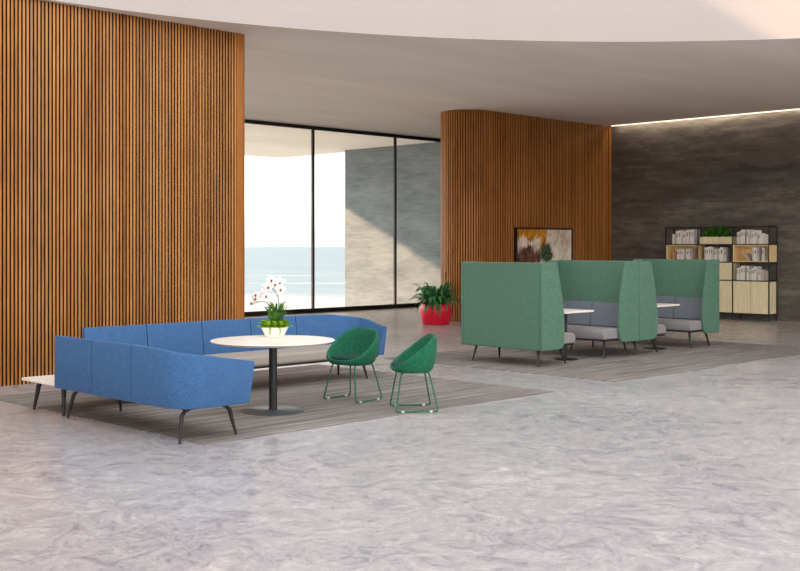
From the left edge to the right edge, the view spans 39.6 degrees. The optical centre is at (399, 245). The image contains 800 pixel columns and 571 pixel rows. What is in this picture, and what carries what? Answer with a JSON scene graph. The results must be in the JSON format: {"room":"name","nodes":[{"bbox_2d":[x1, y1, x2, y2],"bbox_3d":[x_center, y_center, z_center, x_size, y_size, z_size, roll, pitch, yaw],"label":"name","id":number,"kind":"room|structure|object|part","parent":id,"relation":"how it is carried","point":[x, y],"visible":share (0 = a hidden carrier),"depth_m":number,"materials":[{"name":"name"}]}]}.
{"room":"common room","nodes":[
{"label":"common room","id":0,"kind":"room"},
{"bbox_2d":[0,0,244,386],"bbox_3d":[-9.038,-0.676,9.600,18.795,4.753,0.542,0,0,-45],"label":"wall","id":1,"kind":"structure","parent":0,"point":[122,136],"depth_m":14.49,"materials":[{"name":"brown wood"}]},
{"bbox_2d":[245,119,439,315],"bbox_3d":[-3.348,-0.677,27.199,14.192,4.753,0.060,0,0,-45],"label":"window","id":2,"kind":"structure","parent":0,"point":[312,309],"depth_m":28.57,"materials":[{"name":"black metal"}]},
{"bbox_3d":[-3.348,1.645,27.199,14.130,0.109,0.060,0,0,-45],"label":"rail","id":3,"kind":"part","parent":2,"relation":"part of","materials":[{"name":"black metal"}]},
{"bbox_3d":[-3.348,-3.010,27.199,14.130,0.089,0.060,0,0,-45],"label":"rail","id":4,"kind":"part","parent":2,"relation":"part of","materials":[{"name":"black metal"}]},
{"bbox_2d":[345,142,439,306],"bbox_3d":[0.113,5.324,34.054,0.680,16.753,4.600,0,0,-45],"label":"wall","id":5,"kind":"structure","parent":0,"point":[369,172],"depth_m":33.95,"materials":[{"name":"stone"}]},
{"bbox_2d":[0,307,799,570],"bbox_3d":[2.577,1.850,10.822,28.950,0.300,31.660,0,0,-45],"label":"floor","id":6,"kind":"structure","parent":0,"point":[696,470],"depth_m":8.02,"materials":[{"name":"stone"}]},
{"bbox_2d":[22,375,66,415],"bbox_3d":[-3.418,1.530,11.492,0.698,0.339,0.715,0,0,-45],"label":"table","id":7,"kind":"object","parent":6,"relation":"on","point":[46,379],"visible":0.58,"depth_m":11.36,"materials":[{"name":"white laminate"}]},
{"bbox_3d":[-3.750,1.540,11.523,0.115,0.319,0.061,0,0,25],"label":"leg","id":8,"kind":"part","parent":7,"relation":"part of","materials":[{"name":"metal"}]},
{"bbox_3d":[-3.362,1.540,11.134,0.061,0.319,0.115,0,0,-25],"label":"leg","id":9,"kind":"part","parent":7,"relation":"part of","materials":[{"name":"metal"}]},
{"bbox_2d":[0,364,552,444],"bbox_3d":[-1.409,1.695,12.680,4.880,0.008,4.155,0,0,-45],"label":"area rug","id":10,"kind":"object","parent":6,"relation":"on","point":[303,387],"visible":0.75,"depth_m":11.93,"materials":[{"name":"grey carpet"}]},
{"bbox_2d":[54,335,254,443],"bbox_3d":[-2.354,1.292,10.452,0.773,0.816,2.210,0,0,-45],"label":"lounge sofa","id":11,"kind":"object","parent":10,"relation":"on","point":[147,375],"visible":1,"depth_m":9.85,"materials":[{"name":"blue fabric"}]},
{"bbox_3d":[-3.143,1.551,10.996,0.293,0.298,0.080,0,0,-30],"label":"leg","id":12,"kind":"part","parent":11,"relation":"part of","materials":[{"name":"metal"}]},
{"bbox_3d":[-3.123,1.142,10.745,0.100,0.516,0.708,0,0,-45],"label":"panel","id":13,"kind":"part","parent":11,"relation":"part of","materials":[{"name":"blue fabric"}]},
{"bbox_3d":[-2.622,1.142,10.245,0.100,0.516,0.687,0,0,-45],"label":"panel","id":14,"kind":"part","parent":11,"relation":"part of","materials":[{"name":"blue fabric"}]},
{"bbox_3d":[-2.922,1.547,11.234,0.085,0.290,0.353,0,0,31],"label":"leg","id":15,"kind":"part","parent":11,"relation":"part of","materials":[{"name":"metal"}]},
{"bbox_3d":[-1.806,1.551,9.671,0.065,0.298,0.357,0,0,36],"label":"leg","id":16,"kind":"part","parent":11,"relation":"part of","materials":[{"name":"metal"}]},
{"bbox_3d":[-1.862,1.142,9.766,1.107,0.516,0.487,0,0,2],"label":"curved arm panel","id":17,"kind":"part","parent":11,"relation":"part of","materials":[{"name":"blue fabric"}]},
{"bbox_3d":[-1.601,1.546,9.892,0.326,0.288,0.057,0,0,-37],"label":"leg","id":18,"kind":"part","parent":11,"relation":"part of","materials":[{"name":"metal"}]},
{"bbox_2d":[82,314,386,378],"bbox_3d":[-1.800,1.288,13.138,3.905,0.807,0.715,0,0,-45],"label":"lounge sofa","id":19,"kind":"object","parent":10,"relation":"on","point":[195,337],"visible":0.39,"depth_m":13.18,"materials":[{"name":"blue fabric"}]},
{"bbox_3d":[-3.129,1.142,12.244,0.760,0.516,0.100,0,0,-45],"label":"panel","id":20,"kind":"part","parent":19,"relation":"part of","materials":[{"name":"blue fabric"}]},
{"bbox_3d":[-2.593,1.142,12.779,0.735,0.516,0.100,0,0,-45],"label":"panel","id":21,"kind":"part","parent":19,"relation":"part of","materials":[{"name":"blue fabric"}]},
{"bbox_3d":[-2.079,1.142,13.294,0.700,0.516,0.100,0,0,-45],"label":"panel","id":22,"kind":"part","parent":19,"relation":"part of","materials":[{"name":"blue fabric"}]},
{"bbox_2d":[208,344,331,366],"bbox_3d":[-1.815,1.335,13.080,3.800,0.130,0.565,0,0,-45],"label":"seat cushion","id":23,"kind":"object","parent":19,"relation":"on","point":[311,354],"depth_m":13.25,"materials":[{"name":"beige fabric"}]},
{"bbox_3d":[-1.575,1.142,13.797,0.705,0.516,0.100,0,0,-45],"label":"panel","id":24,"kind":"part","parent":19,"relation":"part of","materials":[{"name":"blue fabric"}]},
{"bbox_3d":[-1.792,1.410,13.120,3.720,0.024,0.550,0,0,-45],"label":"frame","id":25,"kind":"part","parent":19,"relation":"part of","materials":[{"name":"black metal"}]},
{"bbox_3d":[-0.798,1.142,14.370,1.199,0.516,0.506,0,0,-11],"label":"curved arm panel","id":26,"kind":"part","parent":19,"relation":"part of","materials":[{"name":"blue fabric"}]},
{"bbox_3d":[-0.557,1.546,14.088,0.337,0.289,0.064,0,0,-36],"label":"leg","id":27,"kind":"part","parent":19,"relation":"part of","materials":[{"name":"metal"}]},
{"bbox_2d":[210,335,334,415],"bbox_3d":[-1.301,1.327,11.384,1.270,0.729,1.270,0,0,-45],"label":"pedestal table","id":28,"kind":"object","parent":10,"relation":"on","point":[254,341],"visible":0.98,"depth_m":11.34,"materials":[{"name":"white laminate"}]},
{"bbox_2d":[249,275,295,336],"bbox_3d":[-1.326,0.633,11.801,0.394,0.656,0.420,0,0,-45],"label":"potted orchid","id":29,"kind":"object","parent":28,"relation":"on","point":[276,327],"visible":1,"depth_m":11.77,"materials":[{"name":"white plant"}]},
{"bbox_3d":[-1.530,0.514,11.779,0.046,0.085,0.081,0,0,-45],"label":"flower","id":30,"kind":"part","parent":29,"relation":"part of","materials":[{"name":"white plant"}]},
{"bbox_3d":[-1.461,0.503,11.798,0.055,0.104,0.098,0,0,-45],"label":"flower","id":31,"kind":"part","parent":29,"relation":"part of","materials":[{"name":"white plant"}]},
{"bbox_3d":[-1.419,0.528,11.780,0.079,0.094,0.066,0,0,-45],"label":"flower","id":32,"kind":"part","parent":29,"relation":"part of","materials":[{"name":"white plant"}]},
{"bbox_3d":[-1.398,0.433,11.796,0.072,0.118,0.106,0,0,-45],"label":"flower","id":33,"kind":"part","parent":29,"relation":"part of","materials":[{"name":"white plant"}]},
{"bbox_3d":[-1.364,0.358,11.785,0.089,0.106,0.074,0,0,-45],"label":"flower","id":34,"kind":"part","parent":29,"relation":"part of","materials":[{"name":"white plant"}]},
{"bbox_2d":[261,327,287,336],"bbox_3d":[-1.329,0.910,11.809,0.286,0.103,0.286,0,0,1],"label":"bowl","id":35,"kind":"object","parent":29,"relation":"attached to","point":[268,331],"depth_m":11.70,"materials":[{"name":"white ceramic"}]},
{"bbox_3d":[-1.278,0.386,11.815,0.112,0.118,0.062,0,0,-45],"label":"flower","id":36,"kind":"part","parent":29,"relation":"part of","materials":[{"name":"white plant"}]},
{"bbox_3d":[-1.268,0.458,11.781,0.116,0.113,0.042,0,0,-45],"label":"flower","id":37,"kind":"part","parent":29,"relation":"part of","materials":[{"name":"white plant"}]},
{"bbox_3d":[-1.301,1.681,11.384,0.640,0.021,0.640,0,0,-45],"label":"plate","id":38,"kind":"part","parent":28,"relation":"part of","materials":[{"name":"grey metal"}]},
{"bbox_2d":[323,328,382,402],"bbox_3d":[-0.521,1.304,12.236,0.592,0.773,0.481,0,0,40],"label":"tub chair","id":39,"kind":"object","parent":10,"relation":"on","point":[355,347],"visible":1,"depth_m":12.30,"materials":[{"name":"green fabric"}]},
{"bbox_3d":[-0.673,1.486,12.369,0.092,0.409,0.442,0,0,40],"label":"sled leg","id":40,"kind":"part","parent":39,"relation":"part of","materials":[{"name":"green metal"}]},
{"bbox_3d":[-0.363,1.486,12.108,0.092,0.409,0.442,0,0,40],"label":"sled leg","id":41,"kind":"part","parent":39,"relation":"part of","materials":[{"name":"green metal"}]},
{"bbox_2d":[390,333,438,412],"bbox_3d":[0.138,1.304,11.519,0.481,0.773,0.592,0,0,-8],"label":"tub chair","id":42,"kind":"object","parent":10,"relation":"on","point":[420,357],"visible":1,"depth_m":11.32,"materials":[{"name":"green fabric"}]},
{"bbox_3d":[0.114,1.486,11.720,0.442,0.409,0.092,0,0,-8],"label":"sled leg","id":43,"kind":"part","parent":42,"relation":"part of","materials":[{"name":"green metal"}]},
{"bbox_3d":[0.170,1.486,11.319,0.442,0.409,0.092,0,0,-8],"label":"sled leg","id":44,"kind":"part","parent":42,"relation":"part of","materials":[{"name":"green metal"}]},
{"bbox_2d":[409,272,460,324],"bbox_3d":[0.785,1.134,24.151,1.213,1.130,1.276,0,0,-45],"label":"potted fern","id":45,"kind":"object","parent":6,"relation":"on","point":[435,310],"visible":0.98,"depth_m":23.87,"materials":[{"name":"red plastic"}]},
{"bbox_2d":[419,303,452,324],"bbox_3d":[0.778,1.475,24.141,0.730,0.450,0.730,0,0,-45],"label":"pot","id":46,"kind":"object","parent":45,"relation":"attached to","point":[430,317],"depth_m":23.85,"materials":[{"name":"red ceramic"}]},
{"bbox_2d":[384,337,799,381],"bbox_3d":[3.417,1.695,17.513,6.200,0.008,4.165,0,0,-45],"label":"area rug","id":47,"kind":"object","parent":6,"relation":"on","point":[677,357],"visible":0.75,"depth_m":16.85,"materials":[{"name":"grey carpet"}]},
{"bbox_2d":[461,261,574,366],"bbox_3d":[1.736,0.961,16.196,0.860,1.461,1.510,0,0,-45],"label":"sofa","id":48,"kind":"object","parent":47,"relation":"on","point":[514,305],"visible":1,"depth_m":15.74,"materials":[{"name":"green fabric"}]},
{"bbox_3d":[1.100,0.843,16.593,0.522,1.225,0.050,0,0,-45],"label":"panel","id":49,"kind":"part","parent":48,"relation":"part of","materials":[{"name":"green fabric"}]},
{"bbox_3d":[1.112,1.550,16.391,0.111,0.281,0.050,0,0,-7],"label":"leg","id":50,"kind":"part","parent":48,"relation":"part of","materials":[{"name":"metal"}]},
{"bbox_3d":[1.458,0.843,15.919,0.075,1.221,1.404,0,0,-45],"label":"panel","id":51,"kind":"part","parent":48,"relation":"part of","materials":[{"name":"green fabric"}]},
{"bbox_3d":[1.930,1.550,15.572,0.050,0.281,0.111,0,0,7],"label":"leg","id":52,"kind":"part","parent":48,"relation":"part of","materials":[{"name":"metal"}]},
{"bbox_3d":[2.133,0.843,15.561,0.522,1.225,0.050,0,0,-45],"label":"panel","id":53,"kind":"part","parent":48,"relation":"part of","materials":[{"name":"green fabric"}]},
{"bbox_3d":[2.325,1.550,15.962,0.127,0.282,0.049,0,0,-10],"label":"leg","id":54,"kind":"part","parent":48,"relation":"part of","materials":[{"name":"metal"}]},
{"bbox_2d":[564,332,574,343],"bbox_3d":[1.764,1.317,16.225,0.780,0.159,1.400,0,0,-45],"label":"seat cushion","id":55,"kind":"object","parent":48,"relation":"on","point":[569,338],"depth_m":15.90,"materials":[{"name":"grey fabric"}]},
{"bbox_2d":[553,309,593,360],"bbox_3d":[2.447,1.324,16.589,0.720,0.733,0.580,0,0,-45],"label":"table","id":56,"kind":"object","parent":47,"relation":"on","point":[566,311],"visible":0.71,"depth_m":16.54,"materials":[{"name":"white laminate"}]},
{"bbox_3d":[2.468,1.682,16.567,0.370,0.017,0.370,0,0,-45],"label":"plate","id":57,"kind":"part","parent":56,"relation":"part of","materials":[{"name":"black metal"}]},
{"bbox_2d":[539,260,638,358],"bbox_3d":[2.836,0.961,17.296,0.860,1.461,1.510,0,0,-45],"label":"bench","id":58,"kind":"object","parent":47,"relation":"on","point":[610,289],"visible":0.66,"depth_m":17.31,"materials":[{"name":"green fabric"}]},
{"bbox_3d":[2.439,0.843,17.931,0.522,1.225,0.050,0,0,-45],"label":"panel","id":59,"kind":"part","parent":58,"relation":"part of","materials":[{"name":"green fabric"}]},
{"bbox_2d":[563,300,593,325],"bbox_3d":[2.782,1.067,17.738,0.156,0.385,0.694,0,0,-45],"label":"cushion","id":60,"kind":"object","parent":58,"relation":"on","point":[586,318],"depth_m":17.60,"materials":[{"name":"grey fabric"}]},
{"bbox_2d":[567,324,617,339],"bbox_3d":[2.807,1.317,17.268,0.780,0.159,1.400,0,0,-45],"label":"seat cushion","id":61,"kind":"object","parent":58,"relation":"on","point":[581,331],"depth_m":16.75,"materials":[{"name":"grey fabric"}]},
{"bbox_3d":[3.113,0.843,17.573,0.075,1.221,1.404,0,0,-45],"label":"panel","id":62,"kind":"part","parent":58,"relation":"part of","materials":[{"name":"green fabric"}]},
{"bbox_3d":[2.811,1.411,17.271,0.730,0.027,1.380,0,0,-45],"label":"seat frame","id":63,"kind":"part","parent":58,"relation":"part of","materials":[{"name":"black metal"}]},
{"bbox_2d":[590,302,617,326],"bbox_3d":[3.278,1.067,17.242,0.156,0.385,0.694,0,0,-45],"label":"cushion","id":64,"kind":"object","parent":58,"relation":"on","point":[605,314],"depth_m":17.28,"materials":[{"name":"grey fabric"}]},
{"bbox_3d":[3.069,1.550,16.707,0.049,0.282,0.127,0,0,10],"label":"leg","id":65,"kind":"part","parent":58,"relation":"part of","materials":[{"name":"metal"}]},
{"bbox_3d":[3.471,0.843,16.899,0.522,1.225,0.050,0,0,-45],"label":"panel","id":66,"kind":"part","parent":58,"relation":"part of","materials":[{"name":"green fabric"}]},
{"bbox_2d":[570,260,665,354],"bbox_3d":[3.451,0.961,17.911,0.860,1.461,1.510,0,0,-45],"label":"bench","id":67,"kind":"object","parent":47,"relation":"on","point":[649,328],"visible":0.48,"depth_m":17.25,"materials":[{"name":"green fabric"}]},
{"bbox_3d":[3.645,1.550,17.287,0.050,0.281,0.111,0,0,7],"label":"leg","id":68,"kind":"part","parent":67,"relation":"part of","materials":[{"name":"metal"}]},
{"bbox_3d":[3.847,0.843,17.275,0.522,1.225,0.050,0,0,-45],"label":"panel","id":69,"kind":"part","parent":67,"relation":"part of","materials":[{"name":"green fabric"}]},
{"bbox_2d":[657,324,665,333],"bbox_3d":[3.479,1.317,17.939,0.780,0.159,1.400,0,0,-45],"label":"seat cushion","id":70,"kind":"object","parent":67,"relation":"on","point":[661,329],"depth_m":17.62,"materials":[{"name":"grey fabric"}]},
{"bbox_2d":[643,303,679,349],"bbox_3d":[4.172,1.324,18.314,0.720,0.733,0.580,0,0,-45],"label":"table","id":71,"kind":"object","parent":47,"relation":"on","point":[658,304],"visible":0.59,"depth_m":18.19,"materials":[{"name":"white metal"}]},
{"bbox_3d":[4.193,1.682,18.293,0.370,0.017,0.370,0,0,-45],"label":"plate","id":72,"kind":"part","parent":71,"relation":"part of","materials":[{"name":"black metal"}]},
{"bbox_2d":[626,259,718,347],"bbox_3d":[4.571,0.961,19.032,0.860,1.461,1.510,0,0,-45],"label":"bench","id":73,"kind":"object","parent":47,"relation":"on","point":[693,284],"visible":0.62,"depth_m":19.00,"materials":[{"name":"green fabric"}]},
{"bbox_2d":[656,296,675,318],"bbox_3d":[4.518,1.067,19.474,0.156,0.385,0.694,0,0,-45],"label":"cushion","id":74,"kind":"object","parent":73,"relation":"on","point":[669,312],"depth_m":19.29,"materials":[{"name":"grey fabric"}]},
{"bbox_3d":[4.849,0.843,19.309,0.075,1.221,1.404,0,0,-45],"label":"panel","id":75,"kind":"part","parent":73,"relation":"part of","materials":[{"name":"green fabric"}]},
{"bbox_2d":[658,318,701,330],"bbox_3d":[4.543,1.317,19.003,0.780,0.159,1.400,0,0,-45],"label":"seat cushion","id":76,"kind":"object","parent":73,"relation":"on","point":[671,324],"depth_m":18.46,"materials":[{"name":"grey fabric"}]},
{"bbox_3d":[4.547,1.411,19.007,0.730,0.027,1.380,0,0,-45],"label":"seat frame","id":77,"kind":"part","parent":73,"relation":"part of","materials":[{"name":"black metal"}]},
{"bbox_2d":[674,296,701,319],"bbox_3d":[5.014,1.067,18.978,0.156,0.385,0.694,0,0,-45],"label":"cushion","id":78,"kind":"object","parent":73,"relation":"on","point":[690,307],"depth_m":19.00,"materials":[{"name":"grey fabric"}]},
{"bbox_3d":[4.805,1.550,18.443,0.050,0.282,0.127,0,0,10],"label":"leg","id":79,"kind":"part","parent":73,"relation":"part of","materials":[{"name":"metal"}]},
{"bbox_3d":[5.207,0.843,18.635,0.522,1.225,0.050,0,0,-45],"label":"panel","id":80,"kind":"part","parent":73,"relation":"part of","materials":[{"name":"green fabric"}]},
{"bbox_2d":[665,226,776,321],"bbox_3d":[7.496,0.625,26.071,0.390,2.151,2.673,0,0,-45],"label":"shelving unit","id":81,"kind":"object","parent":6,"relation":"on","point":[752,297],"visible":0.69,"depth_m":25.54,"materials":[{"name":"beige wood"}]},
{"bbox_2d":[672,234,675,243],"bbox_3d":[6.663,-0.167,26.834,0.233,0.241,0.068,0,0,-45],"label":"book","id":82,"kind":"object","parent":81,"relation":"on","point":[673,235],"visible":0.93,"depth_m":26.75,"materials":[{"name":"white paper"}]},
{"bbox_2d":[678,230,685,243],"bbox_3d":[6.793,-0.209,26.722,0.256,0.325,0.077,0,0,-45],"label":"book","id":83,"kind":"object","parent":81,"relation":"on","point":[680,232],"visible":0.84,"depth_m":26.63,"materials":[{"name":"white paper"}]},
{"bbox_2d":[681,249,685,258],"bbox_3d":[6.846,0.208,26.671,0.256,0.265,0.057,0,0,-45],"label":"book","id":84,"kind":"object","parent":81,"relation":"in","point":[683,251],"visible":0.6,"depth_m":26.59,"materials":[{"name":"white paper"}]},
{"bbox_2d":[686,230,688,243],"bbox_3d":[6.947,-0.215,26.576,0.273,0.337,0.057,0,0,-45],"label":"book","id":85,"kind":"object","parent":81,"relation":"on","point":[687,231],"visible":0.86,"depth_m":26.48,"materials":[{"name":"white paper"}]},
{"bbox_2d":[686,249,689,258],"bbox_3d":[6.948,0.204,26.574,0.255,0.272,0.094,0,0,-45],"label":"book","id":86,"kind":"object","parent":81,"relation":"in","point":[687,250],"visible":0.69,"depth_m":26.48,"materials":[{"name":"white paper"}]},
{"bbox_2d":[690,249,696,258],"bbox_3d":[7.004,0.204,26.513,0.252,0.272,0.059,0,0,-45],"label":"book","id":87,"kind":"object","parent":81,"relation":"in","point":[693,252],"visible":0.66,"depth_m":26.45,"materials":[{"name":"beige paper"}]},
{"bbox_2d":[692,229,699,243],"bbox_3d":[7.052,-0.221,26.482,0.266,0.350,0.047,0,0,-45],"label":"book","id":88,"kind":"object","parent":81,"relation":"on","point":[694,231],"visible":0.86,"depth_m":26.41,"materials":[{"name":"white paper"}]},
{"bbox_2d":[708,247,710,259],"bbox_3d":[7.354,0.189,26.177,0.264,0.350,0.050,0,0,-45],"label":"book","id":89,"kind":"object","parent":81,"relation":"on","point":[709,248],"visible":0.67,"depth_m":26.08,"materials":[{"name":"white paper"}]},
{"bbox_2d":[711,247,717,259],"bbox_3d":[7.401,0.189,26.142,0.273,0.350,0.053,0,0,-45],"label":"book","id":90,"kind":"object","parent":81,"relation":"on","point":[712,248],"visible":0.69,"depth_m":26.05,"materials":[{"name":"white paper"}]},
{"bbox_2d":[715,250,717,259],"bbox_3d":[7.463,0.224,26.058,0.253,0.280,0.043,0,0,-45],"label":"book","id":91,"kind":"object","parent":81,"relation":"on","point":[716,251],"visible":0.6,"depth_m":25.97,"materials":[{"name":"white paper"}]},
{"bbox_2d":[700,224,736,243],"bbox_3d":[7.446,-0.281,26.023,0.443,0.470,0.889,0,0,-45],"label":"planter box","id":92,"kind":"object","parent":81,"relation":"on","point":[712,235],"visible":1,"depth_m":25.94,"materials":[{"name":"brown wood"}]},
{"bbox_2d":[720,247,728,261],"bbox_3d":[7.572,0.196,25.945,0.263,0.336,0.079,0,0,-45],"label":"book","id":93,"kind":"object","parent":81,"relation":"on","point":[722,249],"visible":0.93,"depth_m":25.85,"materials":[{"name":"white paper"}]},
{"bbox_3d":[7.359,0.585,25.949,0.019,0.390,0.852,0,0,-45],"label":"door","id":94,"kind":"part","parent":81,"relation":"part of","materials":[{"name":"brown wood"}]},
{"bbox_3d":[7.512,1.173,25.796,0.019,0.725,0.420,0,0,-45],"label":"door","id":95,"kind":"part","parent":81,"relation":"part of","materials":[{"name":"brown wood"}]},
{"bbox_2d":[726,250,731,261],"bbox_3d":[7.664,0.224,25.845,0.248,0.280,0.038,0,0,-45],"label":"book","id":96,"kind":"object","parent":81,"relation":"on","point":[728,252],"visible":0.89,"depth_m":25.79,"materials":[{"name":"grey paper"}]},
{"bbox_3d":[7.836,1.173,25.473,0.019,0.725,0.420,0,0,-45],"label":"door","id":97,"kind":"part","parent":81,"relation":"part of","materials":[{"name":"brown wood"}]},
{"bbox_2d":[743,230,746,243],"bbox_3d":[7.973,-0.210,25.545,0.261,0.328,0.037,0,0,-45],"label":"book","id":98,"kind":"object","parent":81,"relation":"on","point":[743,230],"visible":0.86,"depth_m":25.46,"materials":[{"name":"white paper"}]},
{"bbox_2d":[743,266,746,279],"bbox_3d":[7.977,0.620,25.549,0.272,0.328,0.037,0,0,-45],"label":"book","id":99,"kind":"object","parent":81,"relation":"on","point":[743,266],"visible":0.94,"depth_m":25.46,"materials":[{"name":"white paper"}]},
{"bbox_2d":[744,253,751,260],"bbox_3d":[8.014,0.254,25.498,0.134,0.173,0.231,0,0,45],"label":"book","id":100,"kind":"object","parent":81,"relation":"in","point":[748,255],"visible":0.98,"depth_m":25.46,"materials":[{"name":"white paper"}]},
{"bbox_2d":[747,266,753,279],"bbox_3d":[8.036,0.620,25.494,0.267,0.328,0.048,0,0,-45],"label":"book","id":101,"kind":"object","parent":81,"relation":"on","point":[748,267],"visible":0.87,"depth_m":25.40,"materials":[{"name":"white paper"}]},
{"bbox_2d":[747,230,753,243],"bbox_3d":[8.036,-0.210,25.494,0.266,0.328,0.048,0,0,-45],"label":"book","id":102,"kind":"object","parent":81,"relation":"on","point":[748,231],"visible":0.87,"depth_m":25.40,"materials":[{"name":"white paper"}]},
{"bbox_2d":[749,233,751,243],"bbox_3d":[8.080,-0.176,25.433,0.251,0.260,0.050,0,0,-45],"label":"book","id":103,"kind":"object","parent":81,"relation":"on","point":[750,234],"visible":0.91,"depth_m":25.34,"materials":[{"name":"white paper"}]},
{"bbox_2d":[754,248,756,260],"bbox_3d":[8.173,0.189,25.362,0.264,0.303,0.064,0,0,-45],"label":"book","id":104,"kind":"object","parent":81,"relation":"in","point":[755,249],"visible":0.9,"depth_m":25.27,"materials":[{"name":"white paper"}]},
{"bbox_2d":[754,266,761,279],"bbox_3d":[8.168,0.625,25.354,0.270,0.316,0.049,0,0,-45],"label":"book","id":105,"kind":"object","parent":81,"relation":"on","point":[756,268],"visible":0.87,"depth_m":25.27,"materials":[{"name":"white paper"}]},
{"bbox_2d":[754,230,761,243],"bbox_3d":[8.170,-0.205,25.356,0.262,0.316,0.049,0,0,-45],"label":"book","id":106,"kind":"object","parent":81,"relation":"on","point":[755,231],"visible":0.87,"depth_m":25.28,"materials":[{"name":"white paper"}]},
{"bbox_3d":[8.141,1.173,25.167,0.019,0.725,0.420,0,0,-45],"label":"door","id":107,"kind":"part","parent":81,"relation":"part of","materials":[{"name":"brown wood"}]},
{"bbox_2d":[759,248,761,260],"bbox_3d":[8.243,0.191,25.277,0.258,0.298,0.032,0,0,-45],"label":"book","id":108,"kind":"object","parent":81,"relation":"in","point":[760,249],"visible":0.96,"depth_m":25.19,"materials":[{"name":"grey paper"}]},
{"bbox_2d":[761,234,767,243],"bbox_3d":[8.279,-0.157,25.231,0.250,0.222,0.057,0,0,-45],"label":"book","id":109,"kind":"object","parent":81,"relation":"on","point":[764,237],"visible":0.88,"depth_m":25.17,"materials":[{"name":"white paper"}]},
{"bbox_2d":[761,271,767,280],"bbox_3d":[8.278,0.673,25.230,0.239,0.222,0.057,0,0,-45],"label":"book","id":110,"kind":"object","parent":81,"relation":"on","point":[764,274],"visible":0.91,"depth_m":25.17,"materials":[{"name":"white paper"}]},
{"bbox_2d":[762,248,767,260],"bbox_3d":[8.303,0.191,25.228,0.259,0.298,0.064,0,0,-45],"label":"book","id":111,"kind":"object","parent":81,"relation":"in","point":[764,250],"visible":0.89,"depth_m":25.15,"materials":[{"name":"white paper"}]},
{"bbox_2d":[40,0,799,156],"bbox_3d":[-0.417,-3.928,12.806,29.920,1.745,41.700,0,0,-45],"label":"ceiling","id":112,"kind":"structure","parent":0,"point":[379,66],"depth_m":18.30,"materials":[{"name":"paint"}]},
{"bbox_2d":[272,142,430,157],"bbox_3d":[10.384,-3.917,23.607,0.630,1.725,41.700,0,0,-45],"label":"trim","id":113,"kind":"structure","parent":112,"relation":"attached to","point":[338,151],"depth_m":36.70,"materials":[{"name":"paint"}]},
{"bbox_2d":[612,108,799,125],"bbox_3d":[11.819,-3.055,21.860,0.030,0.020,18.200,0,0,-45],"label":"light","id":114,"kind":"object","parent":112,"relation":"attached to","point":[799,108],"visible":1,"depth_m":26.37,"materials":[{"name":"white"}]},
{"bbox_2d":[440,109,610,321],"bbox_3d":[3.047,-0.676,26.940,5.488,4.753,1.210,0,0,-45],"label":"wall","id":115,"kind":"structure","parent":0,"point":[500,172],"depth_m":25.66,"materials":[{"name":"brown wood"}]},
{"bbox_2d":[514,227,572,262],"bbox_3d":[3.432,0.260,26.422,2.180,1.380,0.083,0,0,-45],"label":"framed painting","id":116,"kind":"object","parent":115,"relation":"attached to","point":[531,245],"visible":0.59,"depth_m":26.34,"materials":[{"name":"multicoloured paper"}]},
{"bbox_2d":[609,110,799,321],"bbox_3d":[12.975,-0.775,21.178,0.400,4.950,31.600,0,0,-45],"label":"wall","id":117,"kind":"structure","parent":0,"point":[735,170],"depth_m":26.40,"materials":[{"name":"stone"}]},
{"label":"outside","id":118,"kind":"structure","parent":0,"visible":0},
{"bbox_2d":[245,247,344,311],"bbox_3d":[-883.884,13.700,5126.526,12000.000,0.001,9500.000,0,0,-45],"label":"sea","id":119,"kind":"structure","parent":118,"point":[292,264],"depth_m":553.56,"materials":[{"name":"liquid"}]}
]}

